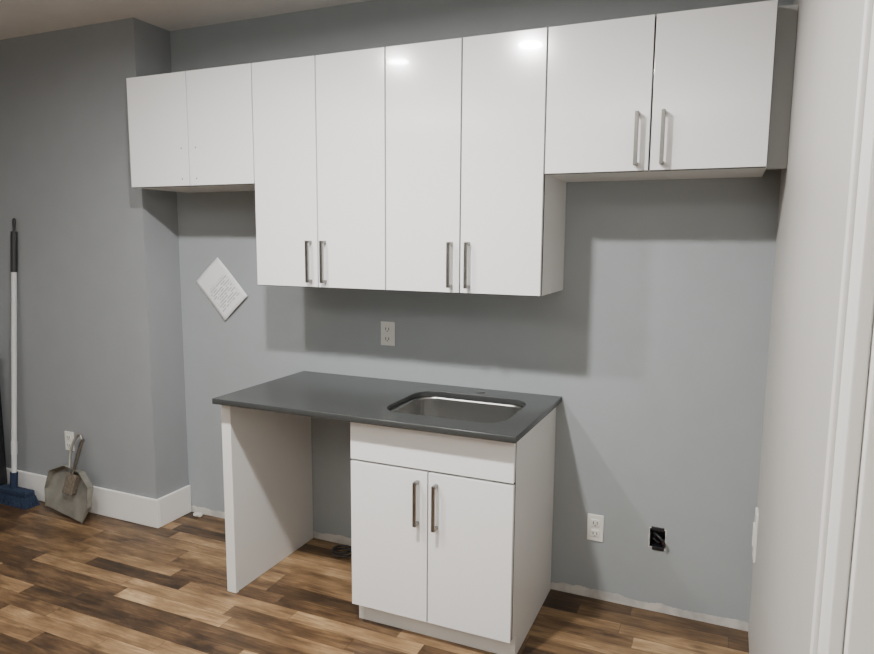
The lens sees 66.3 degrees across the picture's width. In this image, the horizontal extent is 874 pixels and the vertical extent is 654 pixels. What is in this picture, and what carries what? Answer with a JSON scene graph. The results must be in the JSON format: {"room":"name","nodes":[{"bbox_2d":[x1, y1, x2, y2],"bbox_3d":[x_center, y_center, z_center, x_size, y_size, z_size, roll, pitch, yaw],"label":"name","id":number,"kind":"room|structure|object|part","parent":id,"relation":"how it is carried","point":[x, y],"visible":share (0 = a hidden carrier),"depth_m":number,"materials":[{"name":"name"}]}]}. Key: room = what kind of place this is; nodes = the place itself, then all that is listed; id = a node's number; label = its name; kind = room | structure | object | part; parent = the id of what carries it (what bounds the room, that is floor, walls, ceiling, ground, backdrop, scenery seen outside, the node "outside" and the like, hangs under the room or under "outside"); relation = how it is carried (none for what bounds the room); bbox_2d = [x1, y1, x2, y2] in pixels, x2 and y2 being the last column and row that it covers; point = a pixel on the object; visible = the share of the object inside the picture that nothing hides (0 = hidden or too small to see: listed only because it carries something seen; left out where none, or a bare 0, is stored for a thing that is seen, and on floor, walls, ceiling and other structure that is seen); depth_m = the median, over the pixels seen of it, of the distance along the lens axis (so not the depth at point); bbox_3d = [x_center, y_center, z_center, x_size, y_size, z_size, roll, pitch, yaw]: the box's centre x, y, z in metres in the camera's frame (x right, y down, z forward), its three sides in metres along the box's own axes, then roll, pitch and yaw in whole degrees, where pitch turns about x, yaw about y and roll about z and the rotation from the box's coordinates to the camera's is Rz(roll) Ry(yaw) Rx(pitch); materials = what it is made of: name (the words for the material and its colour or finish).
{"room":"kitchen","nodes":[
{"label":"kitchen","id":0,"kind":"room"},
{"bbox_2d":[0,18,188,498],"bbox_3d":[-2.324,-0.285,3.812,2.135,2.465,0.322,4,8,23],"label":"wall","id":1,"kind":"structure","parent":0,"point":[100,356],"depth_m":3.40,"materials":[{"name":"paint"}]},
{"bbox_2d":[64,431,74,450],"bbox_3d":[-1.972,0.612,3.589,0.066,0.105,0.010,4,8,23],"label":"electrical outlet","id":2,"kind":"object","parent":1,"relation":"attached to","point":[69,436],"visible":0.82,"depth_m":3.58,"materials":[{"name":"plastic"}]},
{"bbox_2d":[6,467,190,527],"bbox_3d":[-2.349,0.870,3.906,2.149,0.150,0.234,4,8,23],"label":"baseboard","id":3,"kind":"structure","parent":1,"relation":"attached to","point":[156,513],"depth_m":3.49,"materials":[{"name":"white wood"}]},
{"bbox_2d":[0,0,369,39],"bbox_3d":[-1.943,-1.190,0.850,5.266,0.100,5.200,4,8,23],"label":"ceiling","id":4,"kind":"structure","parent":0,"point":[18,18],"depth_m":3.00,"materials":[{"name":"paint"}]},
{"bbox_2d":[0,500,748,653],"bbox_3d":[-1.961,1.343,1.179,5.266,0.080,5.200,4,8,23],"label":"floor","id":5,"kind":"structure","parent":0,"point":[101,584],"depth_m":2.66,"materials":[{"name":"brown wood"}]},
{"bbox_2d":[0,393,7,485],"bbox_3d":[-2.676,0.521,3.720,0.455,0.886,0.256,4,8,23],"label":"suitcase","id":6,"kind":"object","parent":5,"relation":"on","point":[3,471],"visible":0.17,"depth_m":3.74,"materials":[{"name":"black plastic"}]},
{"bbox_2d":[0,218,39,509],"bbox_3d":[-2.315,0.198,3.619,0.295,1.556,0.129,4,8,23],"label":"broom","id":7,"kind":"object","parent":5,"relation":"on","point":[11,494],"visible":1,"depth_m":3.63,"materials":[{"name":"plastic"}]},
{"bbox_2d":[10,471,17,488],"bbox_3d":[-2.337,0.851,3.699,0.045,0.105,0.045,4,8,23],"label":"socket","id":8,"kind":"object","parent":7,"relation":"attached to","point":[13,474],"depth_m":3.68,"materials":[{"name":"blue plastic"}]},
{"bbox_2d":[44,433,93,522],"bbox_3d":[-1.914,0.777,3.496,0.330,0.439,0.102,4,8,23],"label":"dustpan","id":9,"kind":"object","parent":5,"relation":"on","point":[68,489],"visible":1,"depth_m":3.48,"materials":[{"name":"plastic"}]},
{"bbox_3d":[-1.887,0.648,3.493,0.083,0.184,0.057,4,8,23],"label":"handle","id":10,"kind":"part","parent":9,"relation":"part of","materials":[{"name":"metal"}]},
{"bbox_3d":[-1.858,0.671,3.462,0.077,0.187,0.022,-3,8,-25],"label":"brush handle","id":11,"kind":"part","parent":9,"relation":"part of","materials":[{"name":"brown wood"}]},
{"bbox_2d":[193,512,202,516],"bbox_3d":[-1.264,0.991,3.542,0.059,0.019,0.042,4,8,23],"label":"chunk","id":12,"kind":"object","parent":5,"relation":"on","point":[196,514],"visible":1,"depth_m":3.53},
{"bbox_2d":[221,405,312,592],"bbox_3d":[-0.736,0.668,2.989,0.046,0.811,0.570,4,8,23],"label":"panel","id":13,"kind":"object","parent":5,"relation":"on","point":[267,455],"visible":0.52,"depth_m":2.91,"materials":[{"name":"white laminate"}]},
{"bbox_2d":[331,545,351,556],"bbox_3d":[-0.362,1.043,3.093,0.266,0.043,0.098,2,8,13],"label":"coiled cable","id":14,"kind":"object","parent":5,"relation":"on","point":[334,548],"visible":0.65,"depth_m":3.09,"materials":[{"name":"black plastic"}]},
{"bbox_2d":[350,407,555,653],"bbox_3d":[0.073,0.721,2.621,0.628,0.811,0.606,4,8,23],"label":"base cabinet","id":15,"kind":"object","parent":5,"relation":"on","point":[451,535],"visible":0.89,"depth_m":2.38,"materials":[{"name":"white wood"}]},
{"bbox_2d":[212,371,561,443],"bbox_3d":[-0.190,0.292,2.673,1.247,0.022,0.623,4,8,23],"label":"countertop","id":16,"kind":"structure","parent":15,"relation":"on","point":[357,399],"depth_m":2.62,"materials":[{"name":"grey stone"}]},
{"bbox_2d":[390,396,522,422],"bbox_3d":[0.077,0.399,2.563,0.497,0.157,0.402,4,8,23],"label":"sink","id":17,"kind":"object","parent":16,"relation":"in","point":[433,406],"visible":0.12,"depth_m":2.73,"materials":[{"name":"silver metal"}]},
{"bbox_3d":[-0.175,0.778,2.451,0.310,0.562,0.018,4,8,23],"label":"door panel","id":18,"kind":"part","parent":15,"relation":"part of","materials":[{"name":"white laminate"}]},
{"bbox_3d":[-0.075,0.623,2.359,0.012,0.162,0.034,4,8,23],"label":"handle","id":19,"kind":"part","parent":15,"relation":"part of","materials":[{"name":"silver metal"}]},
{"bbox_3d":[-0.028,0.428,2.342,0.624,0.148,0.018,4,8,23],"label":"drawer","id":20,"kind":"part","parent":15,"relation":"part of","materials":[{"name":"white laminate"}]},
{"bbox_3d":[-0.009,0.631,2.331,0.012,0.164,0.034,4,8,23],"label":"handle","id":21,"kind":"part","parent":15,"relation":"part of","materials":[{"name":"silver metal"}]},
{"bbox_3d":[0.113,0.797,2.327,0.310,0.562,0.018,4,8,23],"label":"door panel","id":22,"kind":"part","parent":15,"relation":"part of","materials":[{"name":"white laminate"}]},
{"bbox_2d":[170,0,792,630],"bbox_3d":[-0.026,-0.155,2.943,2.881,2.465,0.100,4,8,23],"label":"wall","id":23,"kind":"structure","parent":0,"point":[654,343],"depth_m":2.66,"materials":[{"name":"paint"}]},
{"bbox_2d":[126,63,254,192],"bbox_3d":[-1.001,-0.870,3.032,0.688,0.480,0.350,4,8,23],"label":"upper cabinet","id":24,"kind":"object","parent":23,"relation":"attached to","point":[191,131],"visible":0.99,"depth_m":2.87,"materials":[{"name":"white laminate"}]},
{"bbox_3d":[-1.225,-0.861,2.949,0.339,0.477,0.018,4,8,23],"label":"door panel","id":25,"kind":"part","parent":24,"relation":"part of","materials":[{"name":"white laminate"}]},
{"bbox_3d":[-0.908,-0.841,2.813,0.339,0.477,0.018,4,8,23],"label":"door panel","id":26,"kind":"part","parent":24,"relation":"part of","materials":[{"name":"white laminate"}]},
{"bbox_2d":[196,257,246,320],"bbox_3d":[-1.075,-0.188,3.337,0.335,0.318,0.010,4,8,26],"label":"paper notice","id":27,"kind":"object","parent":23,"relation":"attached to","point":[217,283],"visible":1,"depth_m":3.33,"materials":[{"name":"white paper"}]},
{"bbox_2d":[252,47,385,289],"bbox_3d":[-0.412,-0.623,2.787,0.609,0.899,0.383,4,8,23],"label":"upper cabinet","id":28,"kind":"object","parent":23,"relation":"attached to","point":[319,121],"visible":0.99,"depth_m":2.63,"materials":[{"name":"white laminate"}]},
{"bbox_3d":[-0.612,-0.615,2.712,0.300,0.896,0.018,4,8,23],"label":"door panel","id":29,"kind":"part","parent":28,"relation":"part of","materials":[{"name":"white laminate"}]},
{"bbox_3d":[-0.515,-0.263,2.686,0.012,0.167,0.034,4,8,23],"label":"handle","id":30,"kind":"part","parent":28,"relation":"part of","materials":[{"name":"silver metal"}]},
{"bbox_3d":[-0.453,-0.259,2.659,0.012,0.167,0.034,4,8,23],"label":"handle","id":31,"kind":"part","parent":28,"relation":"part of","materials":[{"name":"silver metal"}]},
{"bbox_3d":[-0.332,-0.597,2.591,0.300,0.896,0.018,4,8,23],"label":"door panel","id":32,"kind":"part","parent":28,"relation":"part of","materials":[{"name":"white laminate"}]},
{"bbox_2d":[381,321,394,345],"bbox_3d":[-0.221,0.030,2.992,0.070,0.108,0.010,4,8,23],"label":"electrical outlet","id":33,"kind":"object","parent":23,"relation":"attached to","point":[387,328],"visible":1,"depth_m":2.99,"materials":[{"name":"plastic"}]},
{"bbox_2d":[384,325,390,331],"bbox_3d":[-0.221,0.008,2.987,0.034,0.030,0.004,4,8,23],"label":"receptacle","id":34,"kind":"object","parent":33,"relation":"attached to","point":[387,328],"depth_m":2.99,"materials":[{"name":"plastic"}]},
{"bbox_2d":[384,335,390,341],"bbox_3d":[-0.222,0.052,2.993,0.034,0.030,0.004,4,8,23],"label":"receptacle","id":35,"kind":"object","parent":33,"relation":"attached to","point":[387,338],"depth_m":2.99,"materials":[{"name":"plastic"}]},
{"bbox_2d":[386,27,565,296],"bbox_3d":[0.148,-0.587,2.546,0.609,0.899,0.383,4,8,23],"label":"upper cabinet","id":36,"kind":"object","parent":23,"relation":"attached to","point":[472,206],"visible":0.99,"depth_m":2.40,"materials":[{"name":"white laminate"}]},
{"bbox_3d":[-0.051,-0.580,2.471,0.300,0.896,0.018,4,8,23],"label":"door panel","id":37,"kind":"part","parent":36,"relation":"part of","materials":[{"name":"white laminate"}]},
{"bbox_3d":[0.045,-0.227,2.445,0.012,0.167,0.034,4,8,23],"label":"handle","id":38,"kind":"part","parent":36,"relation":"part of","materials":[{"name":"silver metal"}]},
{"bbox_3d":[0.107,-0.223,2.418,0.012,0.167,0.034,4,8,23],"label":"handle","id":39,"kind":"part","parent":36,"relation":"part of","materials":[{"name":"silver metal"}]},
{"bbox_3d":[0.229,-0.562,2.350,0.300,0.896,0.018,4,8,23],"label":"door panel","id":40,"kind":"part","parent":36,"relation":"part of","materials":[{"name":"white laminate"}]},
{"bbox_2d":[587,513,603,541],"bbox_3d":[0.642,0.815,2.714,0.066,0.112,0.010,4,8,23],"label":"electrical outlet","id":41,"kind":"object","parent":23,"relation":"attached to","point":[595,523],"visible":1,"depth_m":2.71,"materials":[{"name":"plastic"}]},
{"bbox_2d":[591,529,598,536],"bbox_3d":[0.641,0.837,2.715,0.034,0.030,0.004,4,8,23],"label":"receptacle","id":42,"kind":"object","parent":41,"relation":"attached to","point":[594,532],"depth_m":2.71,"materials":[{"name":"plastic"}]},
{"bbox_2d":[591,519,599,526],"bbox_3d":[0.641,0.793,2.709,0.034,0.030,0.004,4,8,23],"label":"receptacle","id":43,"kind":"object","parent":41,"relation":"attached to","point":[594,522],"depth_m":2.71,"materials":[{"name":"plastic"}]},
{"bbox_2d":[648,526,666,550],"bbox_3d":[0.870,0.827,2.638,0.070,0.093,0.088,4,8,23],"label":"junction box","id":44,"kind":"object","parent":23,"relation":"attached to","point":[656,536],"visible":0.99,"depth_m":2.63,"materials":[{"name":"black plastic"}]},
{"bbox_2d":[545,0,798,181],"bbox_3d":[0.771,-0.756,2.252,0.742,0.480,0.383,4,8,23],"label":"upper cabinet","id":45,"kind":"object","parent":23,"relation":"attached to","point":[687,94],"depth_m":2.10,"materials":[{"name":"white laminate"}]},
{"bbox_3d":[0.528,-0.751,2.195,0.338,0.477,0.018,4,8,23],"label":"door panel","id":46,"kind":"part","parent":45,"relation":"part of","materials":[{"name":"white laminate"}]},
{"bbox_3d":[0.637,-0.602,2.138,0.012,0.167,0.034,4,8,23],"label":"handle","id":47,"kind":"part","parent":45,"relation":"part of","materials":[{"name":"silver metal"}]},
{"bbox_3d":[0.711,-0.597,2.107,0.012,0.167,0.034,4,8,23],"label":"handle","id":48,"kind":"part","parent":45,"relation":"part of","materials":[{"name":"silver metal"}]},
{"bbox_3d":[0.842,-0.731,2.060,0.338,0.477,0.018,4,8,23],"label":"door panel","id":49,"kind":"part","parent":45,"relation":"part of","materials":[{"name":"white laminate"}]},
{"bbox_3d":[1.054,-0.728,2.045,0.055,0.479,0.018,4,8,23],"label":"cabinet filler strip","id":50,"kind":"part","parent":45,"relation":"part of","materials":[{"name":"grey laminate"}]},
{"bbox_2d":[748,0,873,653],"bbox_3d":[0.233,0.219,0.075,0.100,2.465,5.000,4,8,23],"label":"wall","id":51,"kind":"structure","parent":0,"point":[814,185],"depth_m":1.34,"materials":[{"name":"paint"}]},
{"bbox_2d":[752,507,758,562],"bbox_3d":[1.127,0.736,2.373,0.014,0.180,0.075,4,8,23],"label":"electrical outlet","id":52,"kind":"object","parent":51,"relation":"attached to","point":[755,524],"visible":1,"depth_m":2.35,"materials":[{"name":"plastic"}]},
{"bbox_2d":[809,0,873,653],"bbox_3d":[0.340,0.331,0.367,0.122,2.170,1.010,4,8,23],"label":"trim","id":53,"kind":"structure","parent":51,"relation":"attached to","point":[856,301],"depth_m":0.75,"materials":[{"name":"white paint"}]}
]}

